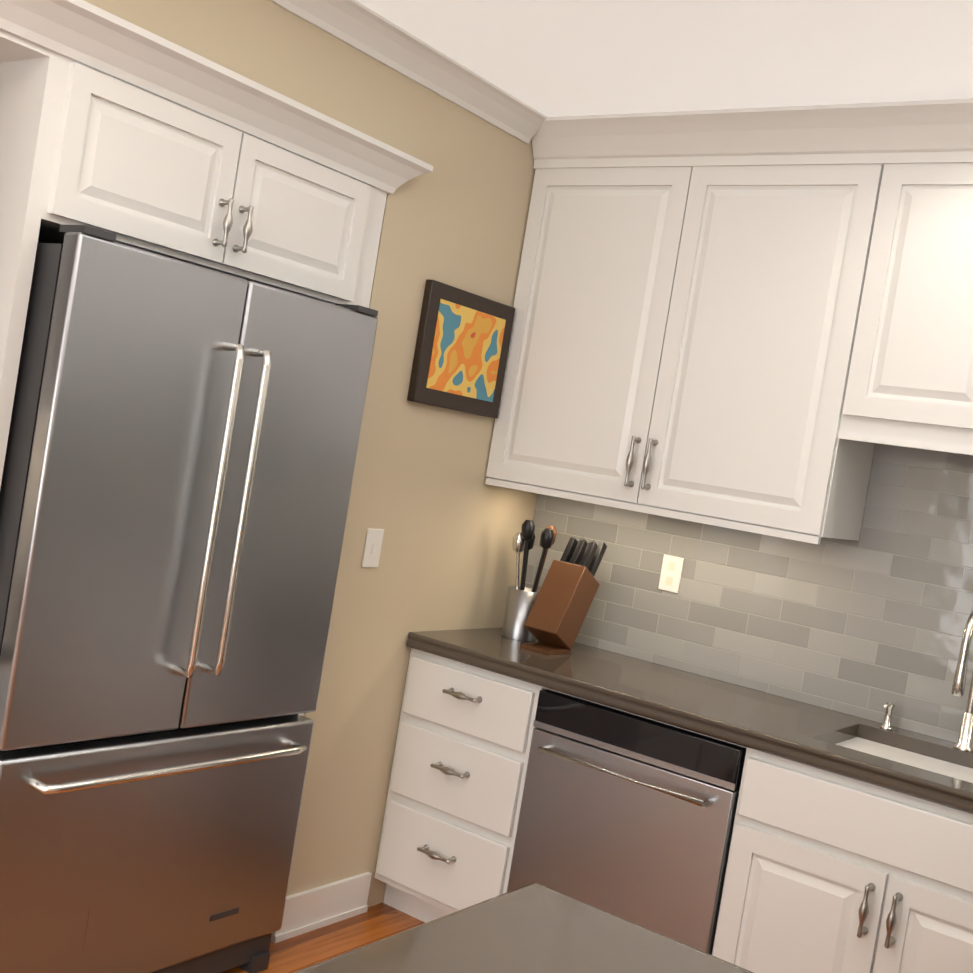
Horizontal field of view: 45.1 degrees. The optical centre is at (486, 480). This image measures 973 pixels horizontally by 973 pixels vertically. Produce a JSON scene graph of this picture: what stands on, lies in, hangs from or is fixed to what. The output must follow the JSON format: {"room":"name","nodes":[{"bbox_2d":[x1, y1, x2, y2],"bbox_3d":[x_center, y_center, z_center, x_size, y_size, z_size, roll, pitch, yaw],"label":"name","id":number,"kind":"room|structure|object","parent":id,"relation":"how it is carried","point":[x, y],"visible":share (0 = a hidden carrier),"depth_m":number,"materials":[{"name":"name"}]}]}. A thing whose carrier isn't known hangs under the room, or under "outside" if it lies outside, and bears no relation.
{"room":"kitchen","nodes":[
{"label":"kitchen","id":0,"kind":"room"},
{"bbox_2d":[84,0,405,147],"bbox_3d":[-1.310,-1.214,2.667,0.853,0.401,2.480,10,2,36],"label":"soffit","id":1,"kind":"structure","parent":0,"point":[274,47],"depth_m":3.04,"materials":[{"name":"beige paint"}]},
{"bbox_2d":[220,902,424,972],"bbox_3d":[-0.879,1.420,1.095,4.129,0.060,6.667,10,2,36],"label":"floor","id":2,"kind":"structure","parent":0,"point":[377,922],"depth_m":3.57,"materials":[{"name":"brown wood"}]},
{"bbox_2d":[0,224,377,972],"bbox_3d":[-1.012,0.367,3.115,0.844,1.878,0.976,10,2,36],"label":"fridge","id":3,"kind":"object","parent":2,"relation":"on","point":[178,468],"visible":1,"depth_m":2.81,"materials":[{"name":"grey metal"}]},
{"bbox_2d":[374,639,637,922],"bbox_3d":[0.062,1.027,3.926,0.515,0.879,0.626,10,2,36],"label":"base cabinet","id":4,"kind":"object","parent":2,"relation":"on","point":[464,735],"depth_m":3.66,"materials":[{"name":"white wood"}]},
{"bbox_2d":[294,882,752,972],"bbox_3d":[0.501,1.146,1.104,1.600,0.920,1.108,10,2,36],"label":"island countertop","id":5,"kind":"structure","parent":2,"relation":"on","point":[534,927],"depth_m":1.52,"materials":[{"name":"grey stone"}]},
{"bbox_2d":[507,689,746,954],"bbox_3d":[0.512,1.118,3.557,0.651,0.860,0.652,10,2,36],"label":"dishwasher","id":6,"kind":"object","parent":2,"relation":"on","point":[627,816],"visible":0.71,"depth_m":3.30,"materials":[{"name":"grey metal"}]},
{"bbox_2d":[712,731,972,972],"bbox_3d":[1.156,1.223,3.132,0.891,0.879,0.626,10,2,36],"label":"base cabinet","id":7,"kind":"object","parent":2,"relation":"on","point":[851,848],"depth_m":2.96,"materials":[{"name":"white wood"}]},
{"bbox_2d":[410,627,972,802],"bbox_3d":[1.158,0.756,3.174,3.068,0.040,0.623,10,2,36],"label":"countertop","id":8,"kind":"structure","parent":7,"relation":"on","point":[697,702],"depth_m":3.42,"materials":[{"name":"stone"}]},
{"bbox_2d":[502,520,556,640],"bbox_3d":[0.142,0.341,4.044,0.145,0.410,0.140,10,2,36],"label":"utensil crock","id":9,"kind":"object","parent":8,"relation":"on","point":[521,598],"visible":0.98,"depth_m":4.01,"materials":[{"name":"silver metal"}]},
{"bbox_2d":[520,537,606,654],"bbox_3d":[0.266,0.381,3.935,0.130,0.376,0.282,10,2,36],"label":"knife block","id":10,"kind":"object","parent":8,"relation":"on","point":[555,619],"visible":1,"depth_m":3.89,"materials":[{"name":"brown wood"}]},
{"bbox_2d":[880,610,972,751],"bbox_3d":[1.278,0.540,3.294,0.327,0.416,0.234,10,2,36],"label":"faucet","id":11,"kind":"object","parent":8,"relation":"on","point":[965,741],"visible":1,"depth_m":3.31,"materials":[{"name":"silver metal"}]},
{"bbox_2d":[286,77,536,906],"bbox_3d":[-0.469,0.032,4.133,0.853,2.663,1.057,10,2,36],"label":"wall","id":12,"kind":"structure","parent":0,"point":[436,508],"depth_m":3.70,"materials":[{"name":"beige paint"}]},
{"bbox_2d":[0,46,379,306],"bbox_3d":[-0.914,-0.761,3.146,0.693,0.365,1.000,10,2,36],"label":"upper cabinet","id":13,"kind":"object","parent":12,"relation":"attached to","point":[128,164],"depth_m":2.78,"materials":[{"name":"white wood"}]},
{"bbox_2d":[0,0,433,193],"bbox_3d":[-0.978,-0.978,2.411,0.136,0.102,2.634,10,2,36],"label":"crown molding","id":14,"kind":"structure","parent":13,"relation":"attached to","point":[83,32],"depth_m":2.79,"materials":[{"name":"white wood"}]},
{"bbox_2d":[271,872,371,942],"bbox_3d":[-0.506,1.324,3.649,0.022,0.125,0.413,10,2,36],"label":"baseboard","id":15,"kind":"structure","parent":12,"relation":"attached to","point":[306,911],"depth_m":3.64,"materials":[{"name":"white wood"}]},
{"bbox_2d":[361,528,383,567],"bbox_3d":[-0.348,0.208,3.602,0.010,0.120,0.075,10,2,36],"label":"switch plate","id":16,"kind":"object","parent":12,"relation":"attached to","point":[372,547],"visible":1,"depth_m":3.60,"materials":[{"name":"white plastic"}]},
{"bbox_2d":[407,279,514,417],"bbox_3d":[-0.073,-0.416,3.805,0.032,0.380,0.457,10,2,36],"label":"picture frame","id":17,"kind":"object","parent":12,"relation":"attached to","point":[461,350],"visible":0.98,"depth_m":3.76,"materials":[{"name":"brown"}]},
{"bbox_2d":[356,0,972,116],"bbox_3d":[-0.445,-1.267,1.029,4.129,0.060,6.667,10,2,36],"label":"ceiling","id":18,"kind":"structure","parent":0,"point":[551,58],"depth_m":3.08,"materials":[{"name":"white paint"}]},
{"bbox_2d":[269,0,546,143],"bbox_3d":[-1.544,-1.384,1.500,0.082,0.082,5.947,10,2,36],"label":"crown molding","id":19,"kind":"structure","parent":18,"relation":"attached to","point":[355,24],"depth_m":3.39,"materials":[{"name":"white wood"}]},
{"bbox_3d":[1.182,0.310,3.658,4.129,2.663,0.120,10,2,36],"label":"wall","id":20,"kind":"structure","parent":0,"visible":0},
{"bbox_2d":[485,164,908,542],"bbox_3d":[0.681,-0.446,3.783,1.252,1.090,0.343,10,2,36],"label":"upper cabinet","id":21,"kind":"object","parent":20,"relation":"attached to","point":[780,351],"depth_m":3.58,"materials":[{"name":"white wood"}]},
{"bbox_2d":[525,443,972,746],"bbox_3d":[1.411,0.324,3.415,3.073,0.880,0.008,10,2,36],"label":"wall tile","id":22,"kind":"structure","parent":20,"relation":"attached to","point":[870,623],"depth_m":3.66,"materials":[{"name":"grey tile"}]},
{"bbox_2d":[658,554,683,592],"bbox_3d":[0.624,0.316,3.965,0.075,0.120,0.007,10,2,36],"label":"electrical outlet","id":23,"kind":"object","parent":22,"relation":"attached to","point":[671,572],"visible":1,"depth_m":3.96,"materials":[{"name":"white plastic"}]},
{"bbox_2d":[865,163,972,442],"bbox_3d":[1.496,-0.477,3.207,0.835,0.740,0.343,10,2,36],"label":"upper cabinet","id":24,"kind":"object","parent":20,"relation":"attached to","point":[922,388],"depth_m":3.20,"materials":[{"name":"white wood"}]},
{"bbox_3d":[1.454,-0.237,1.039,0.379,1.122,3.228,10,2,36],"label":"upper cabinet","id":25,"kind":"object","parent":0,"visible":0},
{"bbox_2d":[531,98,972,168],"bbox_3d":[1.208,-0.948,3.190,2.640,0.146,0.086,10,2,36],"label":"crown molding","id":26,"kind":"structure","parent":25,"relation":"attached to","point":[919,131],"depth_m":3.40,"materials":[{"name":"white wood"}]}
]}

